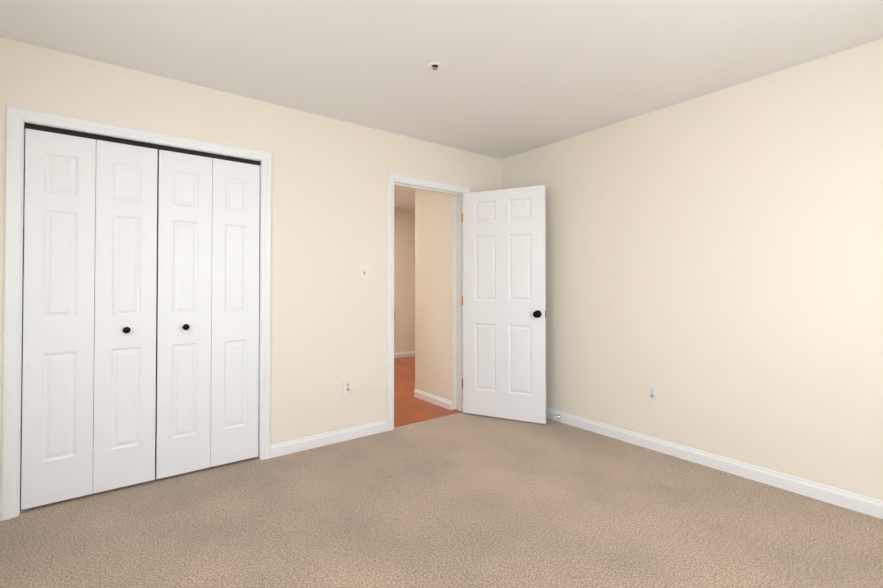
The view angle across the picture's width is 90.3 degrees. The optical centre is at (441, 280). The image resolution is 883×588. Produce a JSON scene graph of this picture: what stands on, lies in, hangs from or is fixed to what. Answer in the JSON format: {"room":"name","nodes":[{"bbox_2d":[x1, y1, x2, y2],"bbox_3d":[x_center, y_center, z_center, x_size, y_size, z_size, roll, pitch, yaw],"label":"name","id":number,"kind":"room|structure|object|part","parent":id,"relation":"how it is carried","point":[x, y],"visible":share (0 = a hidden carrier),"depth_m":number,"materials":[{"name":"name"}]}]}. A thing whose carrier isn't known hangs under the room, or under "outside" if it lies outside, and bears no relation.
{"room":"empty bedroom","nodes":[
{"label":"empty bedroom","id":0,"kind":"room"},
{"bbox_2d":[33,442,249,509],"bbox_3d":[-1.993,1.247,2.995,1.620,0.060,0.910,1,-1,-37],"label":"floor","id":1,"kind":"structure","parent":0,"point":[121,488],"depth_m":2.62,"materials":[{"name":"brown carpet"}]},
{"bbox_2d":[0,37,500,501],"bbox_3d":[-1.075,-0.001,3.177,4.120,2.440,0.120,1,-1,-37],"label":"wall","id":2,"kind":"structure","parent":0,"point":[328,239],"depth_m":3.17,"materials":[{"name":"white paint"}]},
{"bbox_2d":[21,128,157,509],"bbox_3d":[-1.943,0.193,2.458,0.582,1.997,0.076,1,-1,-37],"label":"bifold door","id":3,"kind":"structure","parent":2,"relation":"in","point":[76,269],"depth_m":2.44,"materials":[{"name":"white paint"}]},
{"bbox_3d":[-1.817,0.288,2.532,0.038,0.038,0.042,1,-1,-37],"label":"knob","id":4,"kind":"part","parent":3,"relation":"part of","materials":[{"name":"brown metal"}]},
{"bbox_2d":[1,105,271,520],"bbox_3d":[-1.734,0.188,2.670,1.220,2.050,0.120,1,-1,-37],"label":"door frame","id":5,"kind":"structure","parent":2,"relation":"attached to","point":[21,322],"depth_m":2.31,"materials":[{"name":"white paint"}]},
{"bbox_2d":[24,123,260,164],"bbox_3d":[-1.722,-0.804,2.666,1.180,0.028,0.042,1,-1,-37],"label":"trim","id":6,"kind":"structure","parent":2,"relation":"attached to","point":[114,139],"depth_m":2.58,"materials":[{"name":"black metal"}]},
{"bbox_2d":[0,420,387,520],"bbox_3d":[-0.987,1.175,3.146,4.000,0.088,0.013,1,-1,-37],"label":"baseboard","id":7,"kind":"structure","parent":2,"relation":"attached to","point":[302,444],"depth_m":3.24,"materials":[{"name":"white paint"}]},
{"bbox_2d":[156,150,259,478],"bbox_3d":[-1.475,0.198,2.816,0.582,1.997,0.076,1,-1,-37],"label":"bifold door","id":8,"kind":"structure","parent":2,"relation":"in","point":[208,325],"depth_m":2.80,"materials":[{"name":"white paint"}]},
{"bbox_3d":[-1.580,0.290,2.713,0.038,0.038,0.042,1,-1,-37],"label":"knob","id":9,"kind":"part","parent":8,"relation":"part of","materials":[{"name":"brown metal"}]},
{"bbox_2d":[343,379,351,394],"bbox_3d":[-0.717,0.819,3.360,0.071,0.116,0.009,1,-1,-37],"label":"electrical outlet plate","id":10,"kind":"object","parent":2,"relation":"attached to","point":[347,386],"visible":1,"depth_m":3.36,"materials":[{"name":"white plastic"}]},
{"bbox_2d":[360,265,367,279],"bbox_3d":[-0.605,-0.063,3.452,0.071,0.116,0.016,1,-1,-37],"label":"switch plate","id":11,"kind":"object","parent":2,"relation":"attached to","point":[363,271],"visible":1,"depth_m":3.45,"materials":[{"name":"white plastic"}]},
{"bbox_2d":[387,172,469,430],"bbox_3d":[-0.121,0.175,3.894,0.890,2.105,0.138,1,-1,-37],"label":"door frame","id":12,"kind":"structure","parent":2,"relation":"attached to","point":[392,178],"depth_m":3.77,"materials":[{"name":"white paint"}]},
{"bbox_2d":[463,185,545,423],"bbox_3d":[0.545,0.206,3.894,0.755,2.020,0.170,0,-1,27],"label":"entry door","id":13,"kind":"structure","parent":2,"relation":"in","point":[504,303],"depth_m":3.87,"materials":[{"name":"white paint"}]},
{"bbox_3d":[0.827,0.289,3.752,0.066,0.066,0.170,0,-1,27],"label":"knob","id":14,"kind":"part","parent":13,"relation":"part of","materials":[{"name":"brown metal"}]},
{"bbox_2d":[394,208,414,352],"bbox_3d":[-1.342,0.043,6.750,3.640,2.440,0.120,1,-1,-37],"label":"wall","id":15,"kind":"structure","parent":0,"point":[404,280],"depth_m":7.23,"materials":[{"name":"white paint"}]},
{"bbox_2d":[394,351,414,357],"bbox_3d":[-1.301,1.218,6.682,3.400,0.088,0.013,1,-1,-37],"label":"baseboard","id":16,"kind":"structure","parent":15,"relation":"attached to","point":[410,353],"depth_m":7.21,"materials":[{"name":"white paint"}]},
{"bbox_2d":[394,356,461,426],"bbox_3d":[-0.439,1.276,5.556,3.640,0.064,3.090,1,-1,-37],"label":"floor","id":17,"kind":"structure","parent":0,"point":[409,408],"depth_m":4.41,"materials":[{"name":"brown wood"}]},
{"bbox_2d":[415,189,455,409],"bbox_3d":[0.805,0.022,5.088,2.250,2.440,0.630,1,-1,-37],"label":"wall","id":18,"kind":"structure","parent":0,"point":[435,293],"depth_m":4.36,"materials":[{"name":"white paint"}]},
{"bbox_2d":[414,389,451,409],"bbox_3d":[-0.093,1.190,4.386,0.013,0.088,0.630,1,-1,-37],"label":"baseboard","id":19,"kind":"structure","parent":18,"relation":"attached to","point":[434,399],"depth_m":4.36,"materials":[{"name":"white paint"}]},
{"bbox_2d":[0,412,882,587],"bbox_3d":[0.221,1.229,1.566,4.240,0.060,4.050,1,-1,-37],"label":"floor carpet","id":20,"kind":"object","parent":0,"point":[462,500],"visible":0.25,"depth_m":2.16,"materials":[{"name":"beige carpet"}]},
{"bbox_2d":[0,0,882,209],"bbox_3d":[-0.082,-1.250,3.310,5.840,0.060,7.140,1,-1,-37],"label":"ceiling","id":21,"kind":"structure","parent":0,"point":[508,78],"depth_m":2.35,"materials":[{"name":"white paint"}]},
{"bbox_2d":[429,62,440,70],"bbox_3d":[-0.037,-1.218,2.515,0.074,0.023,0.074,1,-1,-37],"label":"sprinkler","id":22,"kind":"object","parent":21,"relation":"attached to","point":[434,66],"visible":1,"depth_m":2.51,"materials":[{"name":"white metal"}]},
{"bbox_2d":[501,38,882,500],"bbox_3d":[1.830,-0.005,2.869,0.120,2.440,4.140,1,-1,-37],"label":"wall","id":23,"kind":"structure","parent":0,"point":[714,267],"depth_m":2.75,"materials":[{"name":"white paint"}]},
{"bbox_2d":[648,384,657,401],"bbox_3d":[1.520,0.813,3.158,0.009,0.116,0.071,1,-1,-37],"label":"electrical outlet plate","id":24,"kind":"object","parent":23,"relation":"attached to","point":[652,392],"visible":1,"depth_m":3.15,"materials":[{"name":"white plastic"}]},
{"bbox_2d":[546,408,882,518],"bbox_3d":[1.777,1.170,2.814,0.013,0.088,3.900,1,-1,-37],"label":"baseboard","id":25,"kind":"structure","parent":23,"relation":"attached to","point":[870,506],"depth_m":2.72,"materials":[{"name":"white paint"}]}
]}

